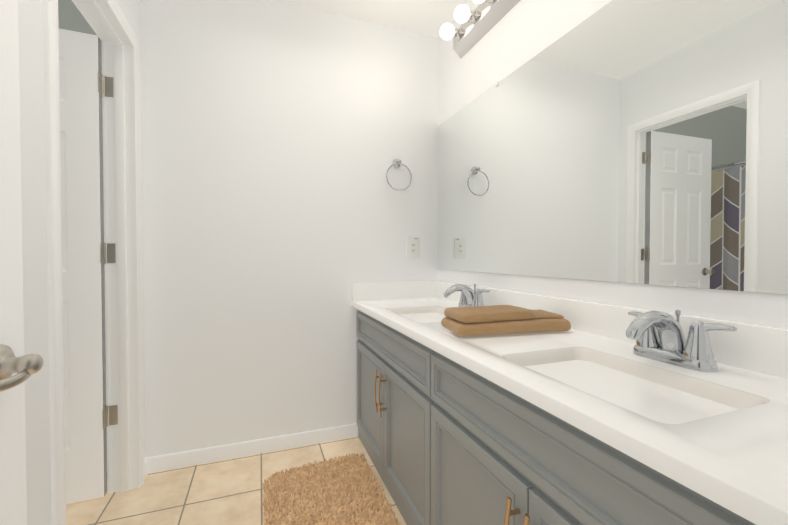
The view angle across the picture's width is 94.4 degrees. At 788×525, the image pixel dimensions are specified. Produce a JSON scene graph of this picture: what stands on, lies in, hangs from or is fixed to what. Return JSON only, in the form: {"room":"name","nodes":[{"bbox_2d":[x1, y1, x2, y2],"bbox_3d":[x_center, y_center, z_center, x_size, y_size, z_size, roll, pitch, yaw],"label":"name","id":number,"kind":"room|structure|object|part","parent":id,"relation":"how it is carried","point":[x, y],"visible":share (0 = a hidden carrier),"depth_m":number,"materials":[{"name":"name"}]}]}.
{"room":"bathroom","nodes":[
{"label":"bathroom","id":0,"kind":"room"},
{"bbox_2d":[18,0,145,524],"bbox_3d":[-0.972,-0.176,0.926,0.105,2.482,1.831,0,1,-20],"label":"wall","id":1,"kind":"structure","parent":0,"point":[33,203],"depth_m":0.94,"materials":[{"name":"white paint"}]},
{"bbox_2d":[59,29,117,503],"bbox_3d":[-1.593,0.029,1.500,0.728,2.028,0.172,0,1,-22],"label":"bathroom door","id":2,"kind":"structure","parent":1,"relation":"in","point":[82,240],"depth_m":1.58,"materials":[{"name":"white paint"}]},
{"bbox_3d":[-1.279,-0.046,1.631,0.046,1.580,0.046,0,1,-20],"label":"door jamb hinges","id":3,"kind":"part","parent":2,"relation":"part of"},
{"bbox_2d":[43,0,143,524],"bbox_3d":[-1.125,0.011,1.343,0.139,2.092,0.796,0,1,-20],"label":"door frame","id":4,"kind":"structure","parent":1,"relation":"attached to","point":[120,235],"depth_m":1.65,"materials":[{"name":"white paint"}]},
{"bbox_2d":[144,458,147,479],"bbox_3d":[-1.223,1.012,1.795,0.012,0.076,0.066,0,1,-20],"label":"baseboard","id":5,"kind":"structure","parent":1,"relation":"attached to","point":[146,465],"depth_m":1.79,"materials":[{"name":"white paint"}]},
{"bbox_2d":[66,436,406,524],"bbox_3d":[-0.769,1.115,0.319,3.750,0.080,3.550,0,1,-20],"label":"floor","id":6,"kind":"structure","parent":0,"point":[227,492],"depth_m":1.66,"materials":[{"name":"tile"}]},
{"bbox_2d":[261,453,400,524],"bbox_3d":[-0.266,1.036,1.493,0.520,0.037,0.829,0,1,-20],"label":"bath mat","id":7,"kind":"object","parent":6,"relation":"on","point":[343,490],"visible":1,"depth_m":1.60,"materials":[{"name":"beige fabric"}]},
{"bbox_2d":[351,281,787,524],"bbox_3d":[0.356,0.584,1.325,0.591,0.948,2.025,0,1,-20],"label":"bathroom vanity","id":8,"kind":"object","parent":6,"relation":"on","point":[601,414],"visible":0.98,"depth_m":0.86,"materials":[{"name":"grey"}]},
{"bbox_2d":[444,284,489,306],"bbox_3d":[0.324,0.168,1.773,0.182,0.131,0.250,0,1,-20],"label":"faucet","id":9,"kind":"object","parent":8,"relation":"on","point":[468,298],"depth_m":1.75,"materials":[{"name":"silver metal"}]},
{"bbox_2d":[441,305,570,335],"bbox_3d":[0.394,0.199,1.300,0.420,0.080,0.185,0,1,-13],"label":"folded towel","id":10,"kind":"object","parent":8,"relation":"on","point":[485,320],"visible":1,"depth_m":1.23,"materials":[{"name":"brown fabric"}]},
{"bbox_2d":[626,310,736,371],"bbox_3d":[0.646,0.183,0.900,0.182,0.131,0.250,0,1,-20],"label":"faucet","id":11,"kind":"object","parent":8,"relation":"on","point":[661,345],"depth_m":0.88,"materials":[{"name":"silver metal"}]},
{"bbox_2d":[58,0,437,456],"bbox_3d":[-1.319,-0.192,1.827,3.579,2.482,0.100,0,1,-20],"label":"wall","id":12,"kind":"structure","parent":0,"point":[280,215],"depth_m":2.01,"materials":[{"name":"white paint"}]},
{"bbox_2d":[146,423,357,472],"bbox_3d":[-0.728,1.008,2.006,1.088,0.076,0.012,0,1,-20],"label":"baseboard","id":13,"kind":"structure","parent":12,"relation":"attached to","point":[157,463],"depth_m":1.98,"materials":[{"name":"white paint"}]},
{"bbox_2d":[386,159,411,190],"bbox_3d":[0.025,-0.538,2.232,0.168,0.204,0.060,0,1,-20],"label":"towel ring","id":14,"kind":"object","parent":12,"relation":"attached to","point":[397,163],"visible":1,"depth_m":2.22,"materials":[{"name":"silver metal"}]},
{"bbox_2d":[407,237,419,258],"bbox_3d":[0.121,-0.094,2.302,0.088,0.138,0.008,0,1,-20],"label":"electrical outlet plate","id":15,"kind":"object","parent":12,"relation":"attached to","point":[411,254],"visible":1,"depth_m":2.30,"materials":[{"name":"white plastic"}]},
{"bbox_2d":[276,0,468,37],"bbox_3d":[-0.977,-1.456,0.838,3.750,0.080,2.350,0,1,-20],"label":"ceiling","id":16,"kind":"structure","parent":0,"point":[428,17],"depth_m":2.08,"materials":[{"name":"white paint"}]},
{"bbox_2d":[438,0,787,328],"bbox_3d":[0.703,-0.184,1.374,0.100,2.482,2.151,0,1,-20],"label":"wall","id":17,"kind":"structure","parent":0,"point":[520,33],"depth_m":1.48,"materials":[{"name":"white paint"}]},
{"bbox_2d":[440,0,519,57],"bbox_3d":[0.516,-1.235,1.478,0.165,0.166,1.226,0,1,-20],"label":"light bar","id":18,"kind":"object","parent":17,"relation":"attached to","point":[482,20],"visible":1,"depth_m":1.83,"materials":[{"name":"silver metal"}]},
{"bbox_2d":[437,0,787,293],"bbox_3d":[0.626,-0.399,1.425,0.006,0.914,1.987,0,1,-20],"label":"mirror","id":19,"kind":"object","parent":17,"relation":"attached to","point":[637,141],"visible":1,"depth_m":1.11,"materials":[{"name":"clear glass"}]},
{"bbox_3d":[-0.626,-0.159,-0.092,0.051,2.482,0.320,0,1,-20],"label":"wall","id":20,"kind":"structure","parent":0,"visible":0},
{"bbox_2d":[0,0,42,524],"bbox_3d":[-0.643,0.049,0.335,0.166,2.028,0.760,0,1,-14],"label":"entry door","id":21,"kind":"structure","parent":20,"relation":"in","point":[18,368],"depth_m":0.68,"materials":[{"name":"white paint"}]},
{"bbox_3d":[-0.709,0.183,0.598,0.166,0.076,0.157,0,1,-14],"label":"lever","id":22,"kind":"part","parent":21,"relation":"part of","materials":[{"name":"silver metal"}]}
]}

